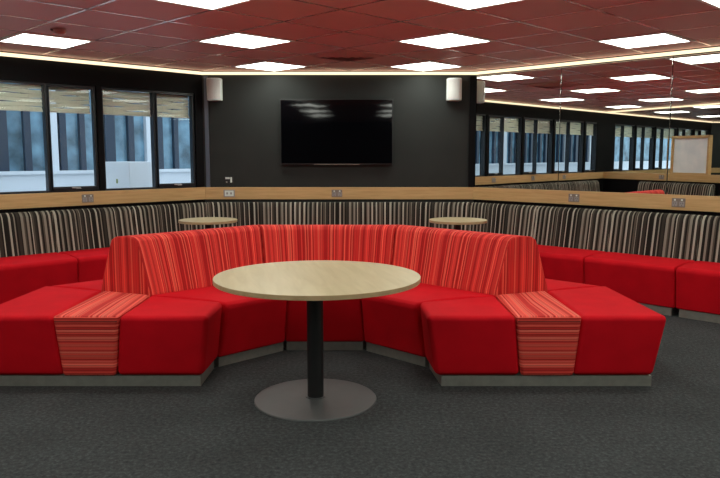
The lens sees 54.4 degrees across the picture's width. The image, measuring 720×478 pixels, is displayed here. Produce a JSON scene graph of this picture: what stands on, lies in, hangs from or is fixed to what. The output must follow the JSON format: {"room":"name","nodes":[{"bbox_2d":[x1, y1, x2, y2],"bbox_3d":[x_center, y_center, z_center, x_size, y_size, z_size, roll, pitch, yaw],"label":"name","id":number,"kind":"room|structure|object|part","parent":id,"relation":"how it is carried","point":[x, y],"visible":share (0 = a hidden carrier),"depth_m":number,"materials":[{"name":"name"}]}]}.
{"room":"lounge","nodes":[
{"label":"lounge","id":0,"kind":"room"},
{"bbox_2d":[0,51,204,212],"bbox_3d":[-6.482,-0.285,4.234,12.747,2.488,0.140,-7,10,-45],"label":"wall","id":1,"kind":"structure","parent":0,"point":[11,68],"depth_m":7.71,"materials":[{"name":"black paint"}]},
{"bbox_2d":[0,80,99,193],"bbox_3d":[-3.310,-1.050,7.291,1.169,1.136,0.131,-7,10,-45],"label":"window","id":2,"kind":"structure","parent":1,"relation":"in","point":[50,188],"depth_m":7.37,"materials":[{"name":"black"}]},
{"bbox_2d":[0,83,42,111],"bbox_3d":[-3.531,-1.448,7.091,0.597,0.290,0.034,-7,10,-45],"label":"window blind","id":3,"kind":"object","parent":2,"relation":"attached to","point":[19,101],"visible":1,"depth_m":7.15,"materials":[{"name":"beige fabric"}]},
{"bbox_3d":[-3.531,-1.310,7.107,0.597,0.013,0.034,-7,10,-45],"label":"rail","id":4,"kind":"part","parent":3,"relation":"part of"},
{"bbox_2d":[49,87,90,113],"bbox_3d":[-3.122,-1.496,7.498,0.456,0.290,0.034,-7,10,-45],"label":"window blind","id":5,"kind":"object","parent":2,"relation":"attached to","point":[57,101],"visible":0.94,"depth_m":7.50,"materials":[{"name":"beige fabric"}]},
{"bbox_3d":[-3.122,-1.359,7.514,0.456,0.013,0.034,-7,10,-45],"label":"rail","id":6,"kind":"part","parent":5,"relation":"part of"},
{"bbox_3d":[-3.077,-1.075,7.503,0.497,1.095,0.047,-7,10,-45],"label":"sash","id":7,"kind":"part","parent":2,"relation":"part of","materials":[{"name":"black"}]},
{"bbox_2d":[82,194,93,202],"bbox_3d":[-2.960,-0.441,7.615,0.011,0.090,0.131,7,10,45],"label":"power outlet","id":8,"kind":"object","parent":1,"relation":"attached to","point":[86,198],"visible":1,"depth_m":7.61,"materials":[{"name":"silver metal"}]},
{"bbox_2d":[0,52,201,74],"bbox_3d":[-6.416,-1.481,4.026,12.747,0.030,0.047,-7,10,-45],"label":"led strip","id":9,"kind":"object","parent":1,"relation":"attached to","point":[1,53],"visible":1,"depth_m":7.55,"materials":[{"name":"white plastic"}]},
{"bbox_2d":[0,187,204,209],"bbox_3d":[-6.423,-0.037,4.203,12.746,0.150,0.028,-7,10,-45],"label":"trim","id":10,"kind":"structure","parent":1,"relation":"attached to","point":[59,199],"depth_m":7.72,"materials":[{"name":"brown wood"}]},
{"bbox_2d":[101,87,195,190],"bbox_3d":[-2.441,-1.153,8.155,0.131,1.136,1.169,7,10,45],"label":"window","id":11,"kind":"structure","parent":1,"relation":"in","point":[156,184],"depth_m":8.22,"materials":[{"name":"black"}]},
{"bbox_2d":[102,90,150,116],"bbox_3d":[-2.662,-1.550,7.955,0.597,0.290,0.034,-7,10,-45],"label":"window blind","id":12,"kind":"object","parent":11,"relation":"attached to","point":[131,97],"visible":0.93,"depth_m":7.95,"materials":[{"name":"beige fabric"}]},
{"bbox_3d":[-2.662,-1.413,7.971,0.597,0.013,0.034,-7,10,-45],"label":"rail","id":13,"kind":"part","parent":12,"relation":"part of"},
{"bbox_2d":[157,94,188,117],"bbox_3d":[-2.252,-1.598,8.361,0.456,0.290,0.034,-7,10,-45],"label":"window blind","id":14,"kind":"object","parent":11,"relation":"attached to","point":[168,100],"visible":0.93,"depth_m":8.37,"materials":[{"name":"beige fabric"}]},
{"bbox_3d":[-2.252,-1.461,8.377,0.456,0.013,0.034,-7,10,-45],"label":"rail","id":15,"kind":"part","parent":14,"relation":"part of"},
{"bbox_3d":[-2.208,-1.178,8.366,0.497,1.095,0.047,-7,10,-45],"label":"sash","id":16,"kind":"part","parent":11,"relation":"part of","materials":[{"name":"black"}]},
{"bbox_2d":[202,71,475,205],"bbox_3d":[-0.257,-0.818,8.730,3.450,2.488,0.140,0,7,0],"label":"wall","id":17,"kind":"structure","parent":0,"point":[431,132],"depth_m":8.60,"materials":[{"name":"grey paint"}]},
{"bbox_2d":[204,76,209,186],"bbox_3d":[-1.879,-1.311,8.595,0.047,1.346,0.011,0,7,0],"label":"trim","id":18,"kind":"structure","parent":17,"relation":"attached to","point":[206,114],"depth_m":8.59,"materials":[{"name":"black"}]},
{"bbox_2d":[206,78,222,100],"bbox_3d":[-1.758,-1.805,8.456,0.178,0.266,0.172,0,7,0],"label":"wall speaker","id":19,"kind":"object","parent":17,"relation":"attached to","point":[214,85],"visible":1,"depth_m":8.38,"materials":[{"name":"white plastic"}]},
{"bbox_2d":[207,79,219,98],"bbox_3d":[-1.758,-1.797,8.387,0.154,0.229,0.033,0,7,0],"label":"grille","id":20,"kind":"object","parent":19,"relation":"attached to","point":[213,85],"depth_m":8.38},
{"bbox_2d":[224,176,233,183],"bbox_3d":[-1.622,-0.730,8.663,0.116,0.090,0.013,0,7,0],"label":"wall switch","id":21,"kind":"object","parent":17,"relation":"attached to","point":[227,179],"visible":1,"depth_m":8.66,"materials":[{"name":"silver plastic"}]},
{"bbox_2d":[223,190,234,196],"bbox_3d":[-1.618,-0.565,8.655,0.140,0.090,0.013,0,7,0],"label":"power outlet","id":22,"kind":"object","parent":17,"relation":"attached to","point":[227,193],"visible":1,"depth_m":8.65,"materials":[{"name":"grey plastic"}]},
{"bbox_3d":[-1.618,-0.564,8.653,0.108,0.067,0.006,0,7,0],"label":"plate","id":23,"kind":"part","parent":22,"relation":"part of","materials":[{"name":"white plastic"}]},
{"bbox_2d":[280,99,392,164],"bbox_3d":[-0.285,-1.306,8.564,1.374,0.796,0.075,0,7,0],"label":"television","id":24,"kind":"object","parent":17,"relation":"attached to","point":[312,131],"visible":1,"depth_m":8.53,"materials":[{"name":"black"}]},
{"bbox_2d":[332,190,341,196],"bbox_3d":[-0.285,-0.565,8.656,0.131,0.090,0.011,0,7,0],"label":"power outlet","id":25,"kind":"object","parent":17,"relation":"attached to","point":[335,193],"visible":1,"depth_m":8.65,"materials":[{"name":"silver metal"}]},
{"bbox_2d":[202,72,474,74],"bbox_3d":[-0.257,-2.011,8.495,3.338,0.030,0.047,0,7,0],"label":"led strip","id":26,"kind":"object","parent":17,"relation":"attached to","point":[203,73],"visible":1,"depth_m":8.47,"materials":[{"name":"white plastic"}]},
{"bbox_2d":[205,187,472,198],"bbox_3d":[-0.257,-0.567,8.675,3.336,0.150,0.028,0,7,0],"label":"trim","id":27,"kind":"structure","parent":17,"relation":"attached to","point":[210,192],"depth_m":8.66,"materials":[{"name":"brown wood"}]},
{"bbox_2d":[446,78,461,100],"bbox_3d":[1.136,-1.805,8.456,0.178,0.266,0.172,0,7,0],"label":"wall speaker","id":28,"kind":"object","parent":17,"relation":"attached to","point":[453,85],"visible":1,"depth_m":8.38,"materials":[{"name":"white plastic"}]},
{"bbox_2d":[468,76,475,186],"bbox_3d":[1.374,-1.310,8.587,0.075,1.346,0.028,0,7,0],"label":"trim","id":29,"kind":"structure","parent":17,"relation":"attached to","point":[472,97],"depth_m":8.57,"materials":[{"name":"black paint"}]},
{"bbox_2d":[0,313,719,477],"bbox_3d":[-2.950,1.269,2.211,16.430,0.120,13.766,0,7,0],"label":"floor","id":30,"kind":"structure","parent":0,"point":[416,426],"depth_m":3.78,"materials":[{"name":"grey carpet"}]},
{"bbox_2d":[0,211,77,303],"bbox_3d":[-3.336,0.209,6.833,0.693,0.896,0.882,7,10,45],"label":"bench","id":31,"kind":"object","parent":30,"relation":"on","point":[30,261],"visible":0.8,"depth_m":6.88,"materials":[{"name":"red fabric"}]},
{"bbox_3d":[-3.514,-0.015,6.985,0.882,0.486,0.189,-7,10,-45],"label":"backrest","id":32,"kind":"part","parent":31,"relation":"part of","materials":[{"name":"grey fabric"}]},
{"bbox_3d":[-3.292,0.386,6.809,0.882,0.401,0.568,-7,10,-45],"label":"seat","id":33,"kind":"part","parent":31,"relation":"part of","materials":[{"name":"red fabric"}]},
{"bbox_2d":[50,206,134,282],"bbox_3d":[-2.707,0.135,7.458,0.882,0.896,0.693,-7,10,-45],"label":"bench","id":34,"kind":"object","parent":30,"relation":"on","point":[86,235],"visible":0.49,"depth_m":7.43,"materials":[{"name":"multicoloured fabric"}]},
{"bbox_3d":[-2.662,0.312,7.434,0.882,0.401,0.568,-7,10,-45],"label":"seat","id":35,"kind":"part","parent":34,"relation":"part of","materials":[{"name":"red fabric"}]},
{"bbox_3d":[-2.885,-0.089,7.610,0.189,0.486,0.882,7,10,45],"label":"backrest","id":36,"kind":"part","parent":34,"relation":"part of","materials":[{"name":"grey fabric"}]},
{"bbox_2d":[0,286,221,385],"bbox_3d":[-1.692,0.651,4.892,1.505,0.474,1.053,0,7,0],"label":"module","id":37,"kind":"object","parent":30,"relation":"on","point":[50,336],"visible":1,"depth_m":4.43,"materials":[{"name":"red fabric"}]},
{"bbox_3d":[-2.166,0.618,4.891,0.558,0.403,1.047,0,7,0],"label":"seat","id":38,"kind":"part","parent":37,"relation":"part of","materials":[{"name":"red fabric"}]},
{"bbox_3d":[-1.706,0.630,4.782,0.406,0.406,0.840,0,7,0],"label":"striped panel","id":39,"kind":"part","parent":37,"relation":"part of","materials":[{"name":"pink fabric"}]},
{"bbox_3d":[-1.243,0.641,4.701,0.606,0.403,0.665,0,7,0],"label":"seat","id":40,"kind":"part","parent":37,"relation":"part of","materials":[{"name":"red fabric"}]},
{"bbox_2d":[51,225,286,366],"bbox_3d":[-1.257,0.372,5.504,1.771,0.886,1.519,-7,10,-45],"label":"module","id":41,"kind":"object","parent":30,"relation":"on","point":[177,264],"visible":0.62,"depth_m":5.13,"materials":[{"name":"red fabric"}]},
{"bbox_3d":[-1.560,0.505,5.825,1.771,0.407,0.662,-7,10,-45],"label":"seat","id":42,"kind":"part","parent":41,"relation":"part of","materials":[{"name":"red fabric"}]},
{"bbox_3d":[-1.294,0.149,5.515,1.367,0.446,0.427,-7,10,-45],"label":"backrest","id":43,"kind":"part","parent":41,"relation":"part of","materials":[{"name":"red fabric"}]},
{"bbox_3d":[-0.973,0.574,5.242,1.108,0.407,0.717,-7,10,-45],"label":"seat","id":44,"kind":"part","parent":41,"relation":"part of","materials":[{"name":"red fabric"}]},
{"bbox_2d":[130,202,207,234],"bbox_3d":[-2.033,0.056,8.127,1.008,0.896,0.693,-7,10,-45],"label":"bench","id":45,"kind":"object","parent":30,"relation":"on","point":[148,219],"visible":0.37,"depth_m":8.16,"materials":[{"name":"multicoloured fabric"}]},
{"bbox_2d":[178,217,236,228],"bbox_3d":[-1.660,0.171,7.694,0.630,0.770,0.630,-1,7,-12],"label":"round table","id":46,"kind":"object","parent":30,"relation":"on","point":[207,221],"visible":0.48,"depth_m":7.54,"materials":[{"name":"brown wood"}]},
{"bbox_2d":[206,202,302,227],"bbox_3d":[-1.307,0.025,8.385,1.202,0.896,0.693,0,7,0],"label":"bench","id":47,"kind":"object","parent":30,"relation":"on","point":[246,213],"visible":0.31,"depth_m":8.56,"materials":[{"name":"multicoloured fabric"}]},
{"bbox_2d":[213,260,420,421],"bbox_3d":[-0.251,0.592,4.192,1.218,0.757,1.218,-1,7,-12],"label":"round table","id":48,"kind":"object","parent":30,"relation":"on","point":[315,398],"visible":1,"depth_m":4.11,"materials":[{"name":"brown wood"}]},
{"bbox_2d":[258,225,398,349],"bbox_3d":[-0.265,0.323,5.912,1.771,0.886,1.519,0,7,0],"label":"module","id":49,"kind":"object","parent":30,"relation":"on","point":[343,327],"visible":0.26,"depth_m":5.77,"materials":[{"name":"red fabric"}]},
{"bbox_3d":[-0.265,0.540,5.534,1.108,0.407,0.717,0,7,0],"label":"seat","id":50,"kind":"part","parent":49,"relation":"part of","materials":[{"name":"red fabric"}]},
{"bbox_3d":[-0.265,0.099,5.938,1.367,0.446,0.427,0,7,0],"label":"backrest","id":51,"kind":"part","parent":49,"relation":"part of","materials":[{"name":"red fabric"}]},
{"bbox_2d":[303,202,374,224],"bbox_3d":[-0.257,0.025,8.385,0.882,0.896,0.693,0,7,0],"label":"bench","id":52,"kind":"object","parent":30,"relation":"on","point":[314,213],"visible":0.32,"depth_m":8.56,"materials":[{"name":"multicoloured fabric"}]},
{"bbox_2d":[375,202,471,230],"bbox_3d":[0.793,0.025,8.385,1.202,0.896,0.693,0,7,0],"label":"bench","id":53,"kind":"object","parent":30,"relation":"on","point":[386,213],"visible":0.38,"depth_m":8.56,"materials":[{"name":"multicoloured fabric"}]},
{"bbox_2d":[429,217,486,229],"bbox_3d":[1.070,0.171,7.694,0.630,0.770,0.630,-1,7,-12],"label":"round table","id":54,"kind":"object","parent":30,"relation":"on","point":[457,221],"visible":0.51,"depth_m":7.54,"materials":[{"name":"brown wood"}]},
{"bbox_2d":[361,225,600,366],"bbox_3d":[0.727,0.372,5.504,1.519,0.886,1.771,-7,10,-45],"label":"module","id":55,"kind":"object","parent":30,"relation":"on","point":[451,264],"visible":0.66,"depth_m":5.13,"materials":[{"name":"red fabric"}]},
{"bbox_3d":[0.443,0.574,5.242,1.108,0.407,0.717,7,10,45],"label":"seat","id":56,"kind":"part","parent":55,"relation":"part of","materials":[{"name":"red fabric"}]},
{"bbox_3d":[0.764,0.149,5.515,1.367,0.446,0.427,7,10,45],"label":"backrest","id":57,"kind":"part","parent":55,"relation":"part of","materials":[{"name":"red fabric"}]},
{"bbox_3d":[1.030,0.505,5.825,1.771,0.407,0.662,7,10,45],"label":"seat","id":58,"kind":"part","parent":55,"relation":"part of","materials":[{"name":"red fabric"}]},
{"bbox_2d":[470,202,538,237],"bbox_3d":[1.495,0.053,8.150,0.943,0.896,0.693,7,10,45],"label":"bench","id":59,"kind":"object","parent":30,"relation":"on","point":[511,219],"visible":0.35,"depth_m":8.21,"materials":[{"name":"multicoloured fabric"}]},
{"bbox_2d":[420,286,665,385],"bbox_3d":[1.162,0.651,4.892,1.505,0.474,1.053,0,7,0],"label":"module","id":60,"kind":"object","parent":30,"relation":"on","point":[591,336],"visible":1,"depth_m":4.42,"materials":[{"name":"red fabric"}]},
{"bbox_3d":[0.713,0.641,4.701,0.606,0.403,0.665,0,7,0],"label":"seat","id":61,"kind":"part","parent":60,"relation":"part of","materials":[{"name":"red fabric"}]},
{"bbox_3d":[1.176,0.630,4.782,0.406,0.406,0.840,0,7,0],"label":"striped panel","id":62,"kind":"part","parent":60,"relation":"part of","materials":[{"name":"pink fabric"}]},
{"bbox_3d":[1.636,0.618,4.891,0.558,0.403,1.047,0,7,0],"label":"seat","id":63,"kind":"part","parent":60,"relation":"part of","materials":[{"name":"red fabric"}]},
{"bbox_2d":[533,206,613,283],"bbox_3d":[2.146,0.130,7.503,0.693,0.896,0.882,-7,10,-45],"label":"bench","id":64,"kind":"object","parent":30,"relation":"on","point":[564,237],"visible":0.57,"depth_m":7.46,"materials":[{"name":"multicoloured fabric"}]},
{"bbox_3d":[2.102,0.306,7.480,0.882,0.401,0.568,7,10,45],"label":"seat","id":65,"kind":"part","parent":64,"relation":"part of","materials":[{"name":"red fabric"}]},
{"bbox_3d":[2.324,-0.095,7.656,0.882,0.486,0.189,7,10,45],"label":"backrest","id":66,"kind":"part","parent":64,"relation":"part of","materials":[{"name":"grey fabric"}]},
{"bbox_2d":[584,210,703,315],"bbox_3d":[2.776,0.204,6.878,0.693,0.896,0.882,-7,10,-45],"label":"bench","id":67,"kind":"object","parent":30,"relation":"on","point":[645,252],"visible":0.89,"depth_m":6.79,"materials":[{"name":"red fabric"}]},
{"bbox_3d":[2.731,0.380,6.855,0.882,0.401,0.568,7,10,45],"label":"seat","id":68,"kind":"part","parent":67,"relation":"part of","materials":[{"name":"red fabric"}]},
{"bbox_3d":[2.954,-0.021,7.031,0.882,0.486,0.189,7,10,45],"label":"backrest","id":69,"kind":"part","parent":67,"relation":"part of","materials":[{"name":"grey fabric"}]},
{"bbox_2d":[676,215,719,322],"bbox_3d":[3.405,0.278,6.253,0.882,0.896,0.693,7,10,45],"label":"bench","id":70,"kind":"object","parent":30,"relation":"on","point":[697,282],"visible":1,"depth_m":6.29,"materials":[{"name":"red fabric"}]},
{"bbox_3d":[3.361,0.454,6.230,0.882,0.401,0.568,7,10,45],"label":"seat","id":71,"kind":"part","parent":70,"relation":"part of","materials":[{"name":"red fabric"}]},
{"bbox_3d":[3.583,0.053,6.406,0.882,0.486,0.189,7,10,45],"label":"backrest","id":72,"kind":"part","parent":70,"relation":"part of","materials":[{"name":"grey fabric"}]},
{"bbox_2d":[0,0,719,70],"bbox_3d":[-2.950,-1.307,1.906,16.430,0.097,13.766,0,7,0],"label":"ceiling","id":73,"kind":"structure","parent":0,"point":[138,32],"depth_m":5.68,"materials":[{"name":"red tile"}]},
{"bbox_2d":[0,32,94,48],"bbox_3d":[-2.814,-1.770,6.259,0.632,0.009,0.632,7,10,45],"label":"recessed light","id":74,"kind":"object","parent":73,"relation":"in","point":[24,38],"visible":1,"depth_m":6.22,"materials":[{"name":"white plastic"}]},
{"bbox_2d":[50,28,66,34],"bbox_3d":[-2.452,-1.689,5.713,0.108,0.042,0.103,0,7,0],"label":"smoke detector","id":75,"kind":"object","parent":73,"relation":"attached to","point":[58,31],"visible":1,"depth_m":5.68,"materials":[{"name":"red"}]},
{"bbox_2d":[154,0,252,10],"bbox_3d":[-1.028,-1.560,4.485,0.632,0.009,0.632,-7,10,-45],"label":"recessed light","id":76,"kind":"object","parent":73,"relation":"in","point":[213,5],"visible":1,"depth_m":4.70,"materials":[{"name":"white plastic"}]},
{"bbox_2d":[164,0,244,8],"bbox_3d":[-1.028,-1.562,4.485,0.576,0.006,0.576,-7,10,-45],"label":"diffuser","id":77,"kind":"object","parent":76,"relation":"attached to","point":[203,4],"depth_m":4.71,"materials":[{"name":"white plastic"}]},
{"bbox_2d":[195,32,294,48],"bbox_3d":[-1.028,-1.770,6.259,0.632,0.009,0.632,-7,10,-45],"label":"recessed light","id":78,"kind":"object","parent":73,"relation":"in","point":[235,39],"visible":1,"depth_m":6.22,"materials":[{"name":"white plastic"}]},
{"bbox_2d":[231,61,308,70],"bbox_3d":[-1.028,-1.980,8.032,0.632,0.009,0.632,-7,10,-45],"label":"recessed light","id":79,"kind":"object","parent":73,"relation":"in","point":[263,65],"visible":1,"depth_m":8.03,"materials":[{"name":"white plastic"}]},
{"bbox_2d":[305,49,388,61],"bbox_3d":[-0.136,-1.864,7.147,0.609,0.032,0.609,-7,10,-45],"label":"ceiling vent","id":80,"kind":"object","parent":73,"relation":"in","point":[346,55],"visible":1,"depth_m":7.04,"materials":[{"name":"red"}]},
{"bbox_3d":[-0.136,-1.874,7.145,0.609,0.011,0.609,7,10,45],"label":"vent frame","id":81,"kind":"part","parent":80,"relation":"part of","materials":[{"name":"pink"}]},
{"bbox_2d":[387,61,464,71],"bbox_3d":[0.757,-1.980,8.032,0.632,0.009,0.632,7,10,45],"label":"recessed light","id":82,"kind":"object","parent":73,"relation":"in","point":[426,65],"visible":1,"depth_m":8.03,"materials":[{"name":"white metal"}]},
{"bbox_2d":[393,62,458,70],"bbox_3d":[0.757,-1.982,8.032,0.576,0.006,0.576,-7,10,-45],"label":"diffuser","id":83,"kind":"object","parent":82,"relation":"attached to","point":[418,66],"depth_m":8.03,"materials":[{"name":"white plastic"}]},
{"bbox_2d":[395,32,494,48],"bbox_3d":[0.757,-1.770,6.259,0.632,0.009,0.632,7,10,45],"label":"recessed light","id":84,"kind":"object","parent":73,"relation":"in","point":[449,39],"visible":1,"depth_m":6.22,"materials":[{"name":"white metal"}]},
{"bbox_2d":[426,0,524,10],"bbox_3d":[0.757,-1.560,4.485,0.632,0.009,0.632,7,10,45],"label":"recessed light","id":85,"kind":"object","parent":73,"relation":"in","point":[467,5],"visible":1,"depth_m":4.70,"materials":[{"name":"white plastic"}]},
{"bbox_2d":[434,0,514,8],"bbox_3d":[0.757,-1.562,4.485,0.576,0.006,0.576,-7,10,-45],"label":"diffuser","id":86,"kind":"object","parent":85,"relation":"attached to","point":[461,4],"depth_m":4.71,"materials":[{"name":"white plastic"}]},
{"bbox_2d":[594,32,693,48],"bbox_3d":[2.543,-1.770,6.259,0.632,0.009,0.632,-7,10,-45],"label":"recessed light","id":87,"kind":"object","parent":73,"relation":"in","point":[662,38],"visible":1,"depth_m":6.22,"materials":[{"name":"white plastic"}]},
{"bbox_2d":[697,0,719,9],"bbox_3d":[2.543,-1.560,4.485,0.632,0.009,0.632,-7,10,-45],"label":"recessed light","id":88,"kind":"object","parent":73,"relation":"in","point":[713,3],"visible":1,"depth_m":4.69,"materials":[{"name":"white plastic"}]},
{"bbox_2d":[704,0,719,6],"bbox_3d":[2.543,-1.562,4.485,0.576,0.006,0.576,-7,10,-45],"label":"diffuser","id":89,"kind":"object","parent":88,"relation":"attached to","point":[714,3],"depth_m":4.69,"materials":[{"name":"white plastic"}]},
{"bbox_2d":[474,46,719,215],"bbox_3d":[3.283,-0.601,6.901,5.152,2.488,0.140,7,10,45],"label":"wall","id":90,"kind":"structure","parent":0,"point":[475,200],"depth_m":7.43,"materials":[{"name":"black paint"}]},
{"bbox_2d":[474,67,561,189],"bbox_3d":[1.820,-1.266,8.187,1.138,1.351,0.010,7,10,45],"label":"mirror panel","id":91,"kind":"object","parent":90,"relation":"attached to","point":[517,130],"visible":1,"depth_m":8.15,"materials":[{"name":"white"}]},
{"bbox_2d":[568,194,579,201],"bbox_3d":[2.353,-0.452,7.707,0.131,0.090,0.012,7,9,44],"label":"power outlet","id":92,"kind":"object","parent":90,"relation":"attached to","point":[572,197],"visible":1,"depth_m":7.71,"materials":[{"name":"silver metal"}]},
{"bbox_2d":[473,187,719,211],"bbox_3d":[3.204,-0.355,6.890,0.028,0.150,5.095,-7,10,-45],"label":"trim","id":93,"kind":"structure","parent":90,"relation":"attached to","point":[610,199],"depth_m":7.47,"materials":[{"name":"brown wood"}]},
{"bbox_2d":[475,47,719,74],"bbox_3d":[3.197,-1.799,6.712,5.096,0.030,0.051,7,10,45],"label":"led strip","id":94,"kind":"object","parent":90,"relation":"attached to","point":[712,48],"visible":1,"depth_m":7.32,"materials":[{"name":"white plastic"}]},
{"bbox_2d":[558,57,672,193],"bbox_3d":[2.649,-1.168,7.364,1.196,1.351,0.010,7,10,45],"label":"mirror panel","id":95,"kind":"object","parent":90,"relation":"attached to","point":[615,117],"visible":1,"depth_m":7.32,"materials":[{"name":"white"}]},
{"bbox_2d":[671,198,684,207],"bbox_3d":[3.147,-0.359,6.919,0.012,0.090,0.131,-7,9,-44],"label":"power outlet","id":96,"kind":"object","parent":90,"relation":"attached to","point":[676,202],"visible":1,"depth_m":6.92,"materials":[{"name":"silver metal"}]},
{"bbox_2d":[667,52,719,195],"bbox_3d":[3.497,-1.068,6.522,1.191,1.351,0.010,7,10,45],"label":"mirror panel","id":97,"kind":"object","parent":90,"relation":"attached to","point":[694,140],"visible":1,"depth_m":6.77,"materials":[{"name":"white"}]},
{"label":"outside","id":98,"kind":"structure","parent":0,"visible":0},
{"bbox_3d":[-8.587,0.211,11.494,28.050,0.168,12.950,-7,10,-45],"label":"ground","id":99,"kind":"structure","parent":98,"visible":0},
{"bbox_2d":[0,83,190,191],"bbox_3d":[-11.143,-1.618,6.341,30.593,4.675,0.377,-7,10,-45],"label":"neighbouring building","id":100,"kind":"structure","parent":99,"relation":"on","point":[127,138],"depth_m":12.45,"materials":[{"name":"blue glass"}]},
{"bbox_3d":[-11.394,-0.459,6.252,29.920,0.056,0.337,-7,10,-45],"label":"sill","id":101,"kind":"part","parent":100,"relation":"part of","materials":[{"name":"white concrete"}]},
{"bbox_2d":[105,162,151,187],"bbox_3d":[-3.087,-0.332,9.393,0.486,1.402,0.378,4,8,32],"label":"cabinet","id":102,"kind":"object","parent":99,"relation":"on","point":[118,174],"visible":0.32,"depth_m":9.18,"materials":[{"name":"white metal"}]}
]}

